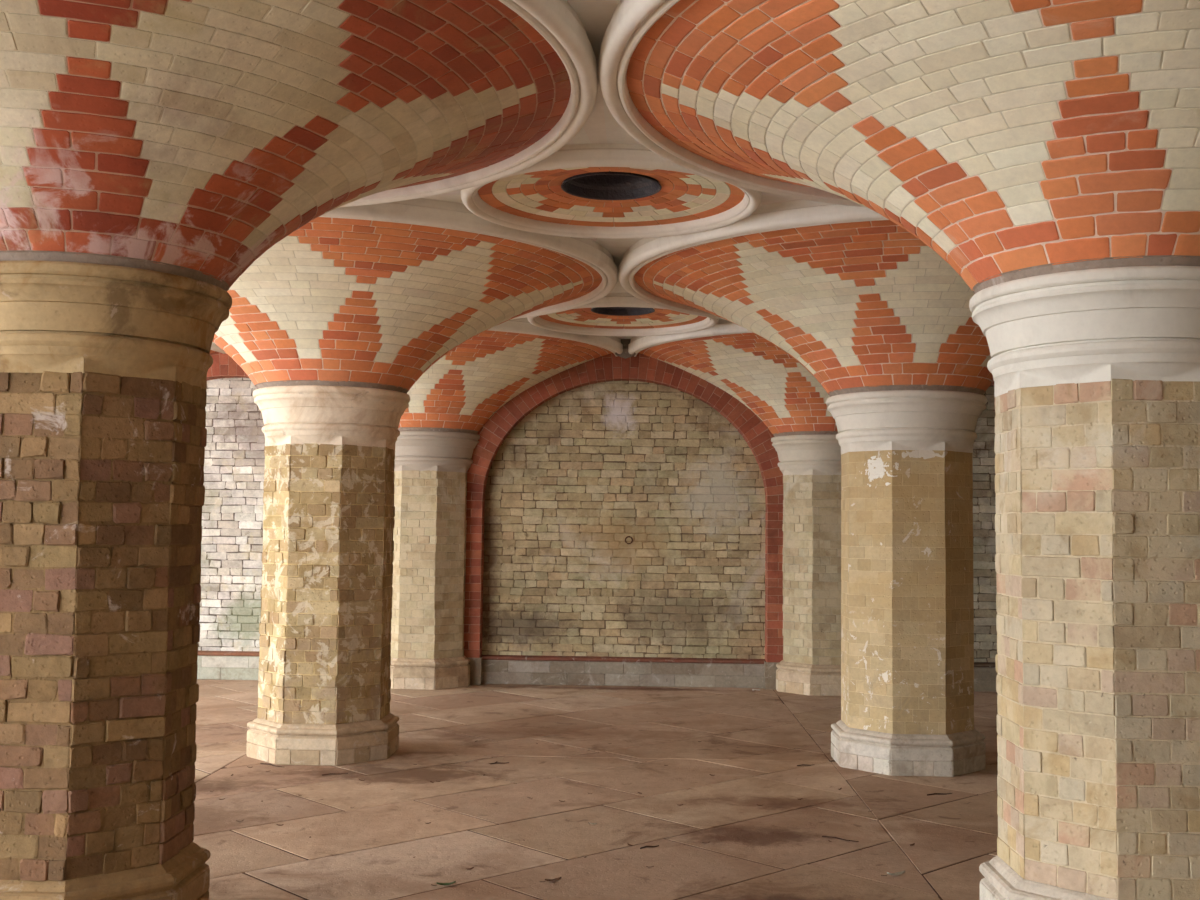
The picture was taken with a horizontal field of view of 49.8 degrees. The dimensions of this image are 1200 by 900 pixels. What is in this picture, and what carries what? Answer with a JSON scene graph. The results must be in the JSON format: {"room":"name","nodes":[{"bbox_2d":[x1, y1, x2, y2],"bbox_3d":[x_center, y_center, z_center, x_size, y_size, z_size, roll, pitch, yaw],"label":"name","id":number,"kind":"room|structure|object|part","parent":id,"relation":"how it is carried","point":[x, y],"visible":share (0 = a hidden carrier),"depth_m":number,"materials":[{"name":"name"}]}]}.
{"room":"underground passage","nodes":[
{"label":"underground passage","id":0,"kind":"room"},
{"bbox_2d":[365,0,803,338],"bbox_3d":[-0.002,-1.682,4.660,18.250,0.511,14.600,1,-3,2],"label":"ceiling","id":1,"kind":"structure","parent":0,"point":[595,16],"depth_m":5.50,"materials":[{"name":"stone"}]},
{"bbox_2d":[461,143,761,238],"bbox_3d":[0.057,-1.368,6.468,1.498,0.303,1.498,1,-3,2],"label":"oculus","id":2,"kind":"object","parent":1,"relation":"attached to","point":[608,190],"visible":0.88,"depth_m":6.65,"materials":[{"name":"stone"}]},
{"bbox_3d":[0.056,-1.302,6.464,1.330,0.063,1.330,1,-3,2],"label":"brick dish","id":3,"kind":"part","parent":2,"relation":"part of","materials":[{"name":"brick"}]},
{"bbox_2d":[527,293,718,335],"bbox_3d":[0.179,-1.146,10.110,1.498,0.303,1.498,1,-3,2],"label":"oculus","id":4,"kind":"object","parent":1,"relation":"attached to","point":[614,314],"visible":0.63,"depth_m":10.40,"materials":[{"name":"stone"}]},
{"bbox_3d":[0.178,-1.080,10.106,1.330,0.063,1.330,1,-3,2],"label":"brick dish","id":5,"kind":"part","parent":4,"relation":"part of","materials":[{"name":"brick"}]},
{"bbox_2d":[615,339,635,358],"bbox_3d":[0.233,-0.911,11.757,0.300,0.172,0.210,1,-3,2],"label":"boss","id":6,"kind":"object","parent":1,"relation":"attached to","point":[625,354],"visible":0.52,"depth_m":11.67,"materials":[{"name":"grey stone"}]},
{"bbox_2d":[193,679,997,899],"bbox_3d":[-5.951,1.662,4.793,26.437,0.009,14.873,1,-3,2],"label":"floor","id":7,"kind":"structure","parent":0,"point":[753,743],"depth_m":6.64,"materials":[{"name":"brown stone"}]},
{"bbox_2d":[0,260,231,899],"bbox_3d":[-1.852,0.552,4.586,0.991,2.278,0.991,3,-4,-37],"label":"column","id":8,"kind":"structure","parent":7,"relation":"on","point":[104,368],"depth_m":4.25,"materials":[{"name":"brick"}]},
{"bbox_2d":[0,0,597,291],"bbox_3d":[-1.834,-1.021,4.681,3.640,0.877,3.640,4,-4,-40],"label":"vault","id":9,"kind":"object","parent":8,"relation":"on","point":[186,138],"visible":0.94,"depth_m":4.11,"materials":[{"name":"brick"}]},
{"bbox_2d":[246,385,409,765],"bbox_3d":[-1.730,0.773,8.228,0.991,2.278,0.991,2,-4,-22],"label":"column","id":10,"kind":"structure","parent":7,"relation":"on","point":[326,591],"depth_m":7.89,"materials":[{"name":"brick"}]},
{"bbox_2d":[213,198,617,393],"bbox_3d":[-1.712,-0.800,8.323,3.640,0.877,3.640,4,-4,-40],"label":"vault","id":11,"kind":"object","parent":10,"relation":"on","point":[374,295],"visible":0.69,"depth_m":7.53,"materials":[{"name":"brick"}]},
{"bbox_2d":[322,773,347,774],"bbox_3d":[-1.524,1.863,7.432,0.151,0.009,0.019,2,-4,-17],"label":"twig","id":12,"kind":"object","parent":7,"relation":"on","point":[329,773],"visible":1,"depth_m":7.43,"materials":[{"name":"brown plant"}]},
{"bbox_2d":[390,431,479,689],"bbox_3d":[-1.613,0.984,11.700,0.991,2.278,0.652,1,-3,2],"label":"column","id":13,"kind":"structure","parent":7,"relation":"on","point":[431,467],"depth_m":11.51,"materials":[{"name":"brick"}]},
{"bbox_2d":[398,318,622,433],"bbox_3d":[-1.619,-0.634,11.056,3.642,0.877,1.824,1,-3,2],"label":"vault","id":14,"kind":"object","parent":13,"relation":"on","point":[466,386],"visible":0.38,"depth_m":11.24,"materials":[{"name":"brick"}]},
{"bbox_2d":[431,881,455,885],"bbox_3d":[-0.625,1.732,5.162,0.098,0.016,0.039,2,-4,-15],"label":"fallen leaf","id":15,"kind":"object","parent":7,"relation":"on","point":[450,883],"visible":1,"depth_m":5.17,"materials":[{"name":"green plant"}]},
{"bbox_3d":[-0.615,1.732,5.165,0.077,0.016,0.039,2,-4,-15],"label":"blade","id":16,"kind":"part","parent":15,"relation":"part of","materials":[{"name":"brown plant"}]},
{"bbox_2d":[539,877,560,881],"bbox_3d":[-0.199,1.742,5.237,0.091,0.015,0.041,2,-4,-24],"label":"fallen leaf","id":17,"kind":"object","parent":7,"relation":"on","point":[555,879],"visible":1,"depth_m":5.25,"materials":[{"name":"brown plant"}]},
{"bbox_3d":[-0.190,1.742,5.239,0.069,0.015,0.039,1,-3,-4],"label":"blade","id":18,"kind":"part","parent":17,"relation":"part of","materials":[{"name":"brown plant"}]},
{"bbox_2d":[771,434,840,695],"bbox_3d":[2.035,1.019,11.575,0.991,2.278,0.652,1,-3,2],"label":"column","id":19,"kind":"structure","parent":7,"relation":"on","point":[810,465],"depth_m":11.40,"materials":[{"name":"brick"}]},
{"bbox_2d":[628,319,837,436],"bbox_3d":[2.028,-0.600,10.931,3.641,0.877,1.821,1,-3,2],"label":"vault","id":20,"kind":"object","parent":19,"relation":"on","point":[788,399],"visible":0.44,"depth_m":11.17,"materials":[{"name":"brick"}]},
{"bbox_2d":[822,836,858,841],"bbox_3d":[1.117,1.808,6.010,0.181,0.009,0.019,-2,-4,36],"label":"twig","id":21,"kind":"object","parent":7,"relation":"on","point":[822,836],"visible":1,"depth_m":6.01,"materials":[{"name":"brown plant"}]},
{"bbox_2d":[881,871,904,875],"bbox_3d":[1.224,1.766,5.388,0.110,0.018,0.038,2,-4,-17],"label":"fallen leaf","id":22,"kind":"object","parent":7,"relation":"on","point":[901,872],"visible":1,"depth_m":5.40,"materials":[{"name":"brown plant"}]},
{"bbox_3d":[1.235,1.766,5.392,0.087,0.018,0.038,2,-4,-17],"label":"blade","id":23,"kind":"part","parent":22,"relation":"part of","materials":[{"name":"brown plant"}]},
{"bbox_2d":[826,390,986,776],"bbox_3d":[1.918,0.808,8.103,0.991,2.278,0.991,-1,-4,26],"label":"column","id":24,"kind":"structure","parent":7,"relation":"on","point":[907,599],"depth_m":7.76,"materials":[{"name":"brick"}]},
{"bbox_2d":[619,199,993,396],"bbox_3d":[1.936,-0.766,8.198,3.640,0.877,3.640,4,-4,-40],"label":"vault","id":25,"kind":"object","parent":24,"relation":"on","point":[850,294],"visible":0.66,"depth_m":7.45,"materials":[{"name":"brick"}]},
{"bbox_2d":[927,793,951,795],"bbox_3d":[1.857,1.880,7.064,0.161,0.009,0.019,2,-4,-15],"label":"twig","id":26,"kind":"object","parent":7,"relation":"on","point":[933,793],"visible":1,"depth_m":7.06,"materials":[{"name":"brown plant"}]},
{"bbox_2d":[969,266,1199,899],"bbox_3d":[1.796,0.587,4.462,0.991,2.278,0.991,-2,-5,41],"label":"column","id":27,"kind":"structure","parent":7,"relation":"on","point":[1095,372],"depth_m":4.13,"materials":[{"name":"brick"}]},
{"bbox_2d":[599,0,1199,293],"bbox_3d":[1.814,-0.987,4.557,3.640,0.877,3.640,-3,-5,43],"label":"vault","id":28,"kind":"object","parent":27,"relation":"on","point":[1013,139],"visible":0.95,"depth_m":4.01,"materials":[{"name":"brick"}]},
{"bbox_3d":[-5.261,0.950,11.824,0.991,2.278,0.653,1,-3,2],"label":"column","id":29,"kind":"structure","parent":7,"relation":"on","visible":0},
{"bbox_2d":[210,342,226,353],"bbox_3d":[-5.267,-0.668,11.180,3.641,0.877,1.821,1,-3,2],"label":"vault","id":30,"kind":"object","parent":29,"relation":"on","point":[214,347],"visible":0.02,"depth_m":11.73,"materials":[{"name":"brick"}]},
{"bbox_2d":[198,378,996,661],"bbox_3d":[0.232,0.342,12.067,18.250,3.654,0.436,1,-3,2],"label":"wall","id":31,"kind":"structure","parent":0,"point":[593,467],"depth_m":11.96,"materials":[{"name":"brick"}]},
{"bbox_2d":[207,351,248,379],"bbox_3d":[-3.424,0.463,12.008,3.132,2.832,0.171,1,-3,2],"label":"brick arch","id":32,"kind":"object","parent":31,"relation":"attached to","point":[223,366],"visible":0.06,"depth_m":12.00,"materials":[{"name":"red brick"}]},
{"bbox_2d":[197,650,259,679],"bbox_3d":[-3.440,1.991,11.949,2.607,0.256,0.106,1,-3,2],"label":"baseboard","id":33,"kind":"structure","parent":31,"relation":"attached to","point":[212,665],"depth_m":11.91,"materials":[{"name":"stone"}]},
{"bbox_2d":[468,657,481,684],"bbox_3d":[-1.203,2.015,11.801,0.248,0.243,0.112,1,-3,2],"label":"trim","id":34,"kind":"structure","parent":31,"relation":"attached to","point":[475,664],"depth_m":11.74,"materials":[{"name":"stone"}]},
{"bbox_2d":[481,655,765,687],"bbox_3d":[0.207,2.026,11.824,2.607,0.256,0.106,1,-3,2],"label":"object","id":35,"kind":"structure","parent":31,"relation":"attached to","point":[496,669],"depth_m":11.78,"materials":[{"name":"stone"}]},
{"bbox_2d":[464,353,784,661],"bbox_3d":[0.224,0.498,11.884,3.132,2.832,0.171,1,-3,2],"label":"brick arch","id":36,"kind":"object","parent":31,"relation":"attached to","point":[493,433],"visible":0.78,"depth_m":11.83,"materials":[{"name":"red brick"}]},
{"bbox_2d":[764,661,779,689],"bbox_3d":[1.613,2.041,11.705,0.248,0.243,0.112,1,-3,2],"label":"trim","id":37,"kind":"structure","parent":31,"relation":"attached to","point":[770,668],"depth_m":11.65,"materials":[{"name":"stone"}]},
{"bbox_2d":[974,662,996,691],"bbox_3d":[3.855,2.060,11.700,2.607,0.256,0.106,1,-3,2],"label":"baseboard","id":38,"kind":"structure","parent":31,"relation":"attached to","point":[985,674],"depth_m":11.67,"materials":[{"name":"stone"}]}
]}

